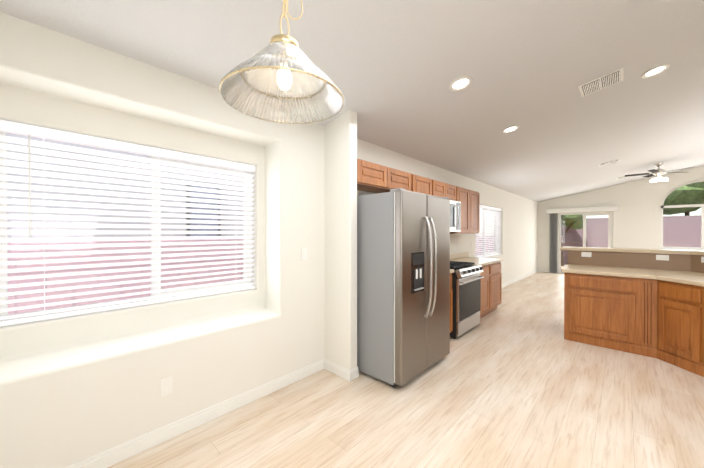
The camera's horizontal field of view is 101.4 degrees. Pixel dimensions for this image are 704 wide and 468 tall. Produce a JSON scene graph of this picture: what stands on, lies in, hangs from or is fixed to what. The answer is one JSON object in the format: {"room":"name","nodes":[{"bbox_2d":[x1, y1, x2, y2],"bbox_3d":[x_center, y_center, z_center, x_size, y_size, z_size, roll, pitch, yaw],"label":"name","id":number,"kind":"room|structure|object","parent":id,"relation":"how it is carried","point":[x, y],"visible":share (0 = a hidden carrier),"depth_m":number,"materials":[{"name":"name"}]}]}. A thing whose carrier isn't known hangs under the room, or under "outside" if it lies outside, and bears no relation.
{"room":"kitchen","nodes":[
{"label":"kitchen","id":0,"kind":"room"},
{"bbox_2d":[0,12,537,467],"bbox_3d":[2.252,0.013,5.978,0.445,2.722,12.900,0,0,43],"label":"wall","id":1,"kind":"structure","parent":0,"point":[74,389],"depth_m":2.03,"materials":[{"name":"white paint"}]},
{"bbox_2d":[0,131,251,321],"bbox_3d":[-1.514,-0.061,2.220,0.060,1.164,1.559,0,0,43],"label":"window","id":2,"kind":"structure","parent":1,"relation":"in","point":[3,306],"depth_m":2.19,"materials":[{"name":"white plastic"}]},
{"bbox_2d":[0,120,254,325],"bbox_3d":[-1.450,-0.063,2.160,0.070,1.150,1.541,0,0,43],"label":"window blind","id":3,"kind":"object","parent":2,"relation":"attached to","point":[29,131],"visible":0.96,"depth_m":1.96,"materials":[{"name":"white plastic"}]},
{"bbox_2d":[160,377,171,396],"bbox_3d":[-1.252,1.030,1.942,0.008,0.115,0.070,0,0,43],"label":"outlet","id":4,"kind":"object","parent":1,"relation":"attached to","point":[165,386],"visible":1,"depth_m":1.94,"materials":[{"name":"white plastic"}]},
{"bbox_2d":[66,359,323,467],"bbox_3d":[-1.063,1.339,2.140,0.012,0.100,2.257,0,0,43],"label":"baseboard","id":5,"kind":"structure","parent":1,"relation":"attached to","point":[120,452],"depth_m":2.04,"materials":[{"name":"white wood"}]},
{"bbox_2d":[357,159,412,192],"bbox_3d":[0.276,-0.630,3.323,0.326,0.250,1.030,0,0,43],"label":"upper cabinet","id":6,"kind":"object","parent":1,"relation":"attached to","point":[374,178],"depth_m":3.17,"materials":[{"name":"brown wood"}]},
{"bbox_2d":[413,174,432,194],"bbox_3d":[0.810,-0.380,3.889,0.326,0.755,0.525,0,0,43],"label":"upper cabinet","id":7,"kind":"object","parent":1,"relation":"attached to","point":[424,185],"depth_m":3.78,"materials":[{"name":"brown wood"}]},
{"bbox_2d":[433,180,456,200],"bbox_3d":[1.262,-0.635,4.366,0.326,0.250,0.790,0,0,43],"label":"upper cabinet","id":8,"kind":"object","parent":1,"relation":"attached to","point":[440,189],"depth_m":4.23,"materials":[{"name":"brown wood"}]},
{"bbox_2d":[450,200,460,231],"bbox_3d":[1.305,-0.265,4.327,0.445,0.478,0.774,0,0,43],"label":"microwave","id":9,"kind":"object","parent":8,"relation":"attached to","point":[455,216],"visible":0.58,"depth_m":4.32,"materials":[{"name":"grey metal"}]},
{"bbox_2d":[450,252,468,259],"bbox_3d":[1.400,0.408,4.742,0.019,0.100,2.630,0,0,43],"label":"backsplash","id":10,"kind":"structure","parent":1,"relation":"attached to","point":[457,256],"depth_m":5.30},
{"bbox_2d":[450,187,479,233],"bbox_3d":[1.878,-0.385,5.020,0.326,0.755,1.005,0,0,43],"label":"upper cabinet","id":11,"kind":"object","parent":1,"relation":"attached to","point":[469,199],"depth_m":4.91,"materials":[{"name":"brown wood"}]},
{"bbox_2d":[476,208,497,256],"bbox_3d":[3.105,-0.058,6.782,0.060,1.169,1.834,0,0,43],"label":"window","id":12,"kind":"structure","parent":1,"relation":"in","point":[489,236],"depth_m":7.03,"materials":[{"name":"white plastic"}]},
{"bbox_2d":[476,205,500,257],"bbox_3d":[3.178,-0.060,6.713,0.070,1.155,1.816,0,0,43],"label":"window blind","id":13,"kind":"object","parent":12,"relation":"attached to","point":[485,226],"visible":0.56,"depth_m":6.75,"materials":[{"name":"white plastic"}]},
{"bbox_2d":[502,269,537,287],"bbox_3d":[4.492,1.314,8.029,0.012,0.100,6.350,0,0,43],"label":"baseboard","id":14,"kind":"structure","parent":1,"relation":"attached to","point":[517,279],"depth_m":8.40,"materials":[{"name":"white wood"}]},
{"bbox_2d":[324,110,356,369],"bbox_3d":[-0.121,-0.014,2.890,0.385,2.800,0.110,0,0,43],"label":"wall","id":15,"kind":"structure","parent":0,"point":[340,240],"depth_m":2.80,"materials":[{"name":"white paint"}]},
{"bbox_2d":[324,359,350,380],"bbox_3d":[-0.152,1.336,2.839,0.378,0.100,0.012,0,0,43],"label":"baseboard","id":16,"kind":"structure","parent":15,"relation":"attached to","point":[336,369],"depth_m":2.83,"materials":[{"name":"white wood"}]},
{"bbox_2d":[349,367,358,380],"bbox_3d":[0.019,1.337,2.754,0.012,0.100,0.123,0,0,43],"label":"baseboard","id":17,"kind":"structure","parent":15,"relation":"attached to","point":[354,373],"depth_m":2.75,"materials":[{"name":"white wood"}]},
{"bbox_2d":[0,0,703,201],"bbox_3d":[4.628,-1.747,3.727,7.500,1.538,13.000,0,0,43],"label":"ceiling","id":18,"kind":"structure","parent":0,"point":[392,70],"depth_m":2.34,"materials":[{"name":"white paint"}]},
{"bbox_2d":[218,0,344,123],"bbox_3d":[-0.224,-0.899,0.954,0.403,0.921,0.403,0,0,43],"label":"pendant light","id":19,"kind":"object","parent":18,"relation":"hanging from","point":[284,56],"visible":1,"depth_m":0.99,"materials":[{"name":"clear glass"}]},
{"bbox_2d":[449,76,472,90],"bbox_3d":[0.956,-1.319,2.534,0.196,0.010,0.196,-14,-9,43],"label":"recessed light","id":20,"kind":"object","parent":18,"relation":"in","point":[461,83],"visible":1,"depth_m":2.53,"materials":[{"name":"white glass"}]},
{"bbox_2d":[502,125,518,132],"bbox_3d":[2.006,-1.324,3.646,0.196,0.010,0.196,-14,-9,43],"label":"recessed light","id":21,"kind":"object","parent":18,"relation":"in","point":[510,129],"visible":0.94,"depth_m":3.64,"materials":[{"name":"white glass"}]},
{"bbox_2d":[578,68,623,96],"bbox_3d":[2.453,-1.480,2.839,0.330,0.016,0.300,-14,-10,43],"label":"ceiling vent","id":22,"kind":"object","parent":18,"relation":"in","point":[604,81],"visible":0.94,"depth_m":2.82,"materials":[{"name":"white metal"}]},
{"bbox_2d":[599,159,619,166],"bbox_3d":[5.391,-1.483,6.034,0.330,0.016,0.300,-14,-10,43],"label":"ceiling vent","id":23,"kind":"object","parent":18,"relation":"in","point":[609,162],"visible":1,"depth_m":6.01,"materials":[{"name":"white metal"}]},
{"bbox_2d":[641,64,669,77],"bbox_3d":[2.895,-1.553,2.751,0.196,0.010,0.196,-14,-9,43],"label":"recessed light","id":24,"kind":"object","parent":18,"relation":"in","point":[656,70],"visible":0.98,"depth_m":2.75,"materials":[{"name":"white glass"}]},
{"bbox_2d":[625,163,691,182],"bbox_3d":[7.104,-1.431,6.721,1.084,0.424,1.127,0,0,43],"label":"ceiling fan","id":25,"kind":"object","parent":18,"relation":"hanging from","point":[658,173],"visible":1,"depth_m":6.65,"materials":[{"name":"silver metal"}]},
{"bbox_2d":[107,272,703,467],"bbox_3d":[4.644,1.423,3.656,7.160,0.080,12.900,0,0,43],"label":"floor","id":26,"kind":"structure","parent":0,"point":[515,379],"depth_m":2.22,"materials":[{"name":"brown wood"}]},
{"bbox_2d":[357,188,449,387],"bbox_3d":[0.502,0.490,3.101,0.875,1.790,0.970,0,0,43],"label":"fridge","id":27,"kind":"object","parent":26,"relation":"on","point":[403,286],"visible":0.98,"depth_m":2.71,"materials":[{"name":"grey metal"}]},
{"bbox_2d":[450,272,453,332],"bbox_3d":[0.909,0.942,3.781,0.627,0.880,0.555,0,0,43],"label":"base cabinet","id":28,"kind":"object","parent":26,"relation":"on","point":[451,290],"depth_m":3.72,"materials":[{"name":"brown wood"}]},
{"bbox_2d":[450,261,483,338],"bbox_3d":[1.426,0.905,4.218,0.746,0.950,0.780,0,0,43],"label":"range","id":29,"kind":"object","parent":26,"relation":"on","point":[466,281],"visible":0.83,"depth_m":3.90,"materials":[{"name":"silver metal"}]},
{"bbox_2d":[473,264,489,317],"bbox_3d":[1.853,0.938,4.781,0.627,0.880,0.615,0,0,43],"label":"base cabinet","id":30,"kind":"object","parent":26,"relation":"on","point":[485,282],"depth_m":4.66,"materials":[{"name":"brown wood"}]},
{"bbox_2d":[490,264,501,312],"bbox_3d":[2.288,0.936,5.241,0.627,0.880,0.650,0,0,43],"label":"base cabinet","id":31,"kind":"object","parent":26,"relation":"on","point":[491,290],"depth_m":5.03,"materials":[{"name":"brown wood"}]},
{"bbox_2d":[450,256,501,265],"bbox_3d":[2.088,0.477,5.018,0.642,0.040,1.285,0,0,43],"label":"countertop","id":32,"kind":"structure","parent":31,"relation":"on","point":[478,261],"depth_m":4.97,"materials":[{"name":"beige stone"}]},
{"bbox_2d":[562,250,703,376],"bbox_3d":[3.659,0.822,2.852,2.652,1.130,2.039,0,0,43],"label":"kitchen island","id":33,"kind":"object","parent":26,"relation":"on","point":[642,301],"depth_m":3.39,"materials":[{"name":"brown wood"}]},
{"bbox_2d":[581,252,591,256],"bbox_3d":[3.446,0.302,4.237,0.115,0.070,0.008,0,0,43],"label":"outlet","id":34,"kind":"object","parent":33,"relation":"attached to","point":[586,254],"visible":1,"depth_m":4.24,"materials":[{"name":"white plastic"}]},
{"bbox_2d":[560,246,703,253],"bbox_3d":[3.920,0.229,3.881,1.810,0.046,0.619,0,0,43],"label":"island countertop","id":35,"kind":"structure","parent":33,"relation":"on","point":[565,247],"depth_m":3.79,"materials":[{"name":"beige stone"}]},
{"bbox_2d":[656,255,668,260],"bbox_3d":[4.000,0.304,3.714,0.115,0.070,0.008,0,0,43],"label":"outlet","id":36,"kind":"object","parent":33,"relation":"attached to","point":[662,257],"visible":1,"depth_m":3.71,"materials":[{"name":"white plastic"}]},
{"bbox_2d":[538,166,703,272],"bbox_3d":[9.099,-0.612,8.189,6.920,3.950,0.220,0,0,43],"label":"wall","id":37,"kind":"structure","parent":0,"point":[637,219],"depth_m":8.73,"materials":[{"name":"white paint"}]},
{"bbox_2d":[538,269,556,272],"bbox_3d":[6.879,1.305,10.133,0.567,0.100,0.012,0,0,43],"label":"baseboard","id":38,"kind":"structure","parent":37,"relation":"attached to","point":[544,270],"depth_m":10.17,"materials":[{"name":"white wood"}]},
{"bbox_2d":[547,206,618,213],"bbox_3d":[7.496,-0.788,9.463,1.840,0.150,0.123,0,0,43],"label":"valance","id":39,"kind":"object","parent":37,"relation":"attached to","point":[588,209],"visible":1,"depth_m":9.34,"materials":[{"name":"white plastic"}]},
{"bbox_2d":[549,214,556,271],"bbox_3d":[6.960,0.310,9.966,0.244,2.030,0.083,0,0,43],"label":"blind stack","id":40,"kind":"object","parent":39,"relation":"hanging from","point":[552,242],"visible":0.96,"depth_m":9.97,"materials":[{"name":"grey"}]},
{"bbox_2d":[559,211,612,273],"bbox_3d":[7.671,0.324,9.507,1.394,2.067,0.090,0,0,43],"label":"door","id":41,"kind":"structure","parent":37,"relation":"in","point":[609,230],"depth_m":9.47,"materials":[{"name":"white plastic"}]},
{"bbox_2d":[661,179,703,248],"bbox_3d":[9.499,-0.530,7.797,1.574,1.884,0.060,0,0,43],"label":"window","id":42,"kind":"structure","parent":37,"relation":"in","point":[687,206],"depth_m":8.00,"materials":[{"name":"white plastic"}]},
{"bbox_2d":[664,290,703,297],"bbox_3d":[3.885,0.488,2.530,1.681,0.040,1.914,0,0,43],"label":"drawer","id":43,"kind":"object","parent":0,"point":[675,293],"depth_m":2.95,"materials":[{"name":"brown wood"}]},
{"label":"outside","id":44,"kind":"structure","parent":0,"visible":0},
{"bbox_3d":[11.224,1.490,11.817,50.000,0.115,57.000,0,0,43],"label":"ground","id":45,"kind":"structure","parent":44,"visible":0},
{"bbox_2d":[7,133,242,242],"bbox_3d":[-6.366,-1.835,7.783,7.945,6.600,15.000,0,0,43],"label":"house","id":46,"kind":"structure","parent":45,"relation":"on","point":[62,207],"depth_m":4.62,"materials":[{"name":"grey"}]},
{"bbox_2d":[8,236,493,314],"bbox_3d":[4.248,0.751,10.836,0.200,1.400,38.000,0,0,43],"label":"wall","id":47,"kind":"structure","parent":45,"relation":"on","point":[91,276],"depth_m":3.25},
{"bbox_2d":[561,214,586,265],"bbox_3d":[9.340,-0.166,13.040,1.986,3.195,1.898,0,0,43],"label":"tree","id":48,"kind":"object","parent":45,"relation":"on","point":[571,219],"depth_m":12.49,"materials":[{"name":"green plant"}]},
{"bbox_2d":[561,215,700,263],"bbox_3d":[18.978,0.401,5.313,29.800,2.150,0.200,0,0,43],"label":"wall","id":49,"kind":"structure","parent":45,"relation":"on","point":[689,226],"depth_m":11.38,"materials":[{"name":"pink paint"}]},
{"bbox_2d":[663,182,703,215],"bbox_3d":[14.469,-1.604,12.406,4.490,6.078,4.067,0,0,43],"label":"tree","id":50,"kind":"object","parent":45,"relation":"on","point":[677,196],"depth_m":11.66,"materials":[{"name":"green plant"}]}
]}

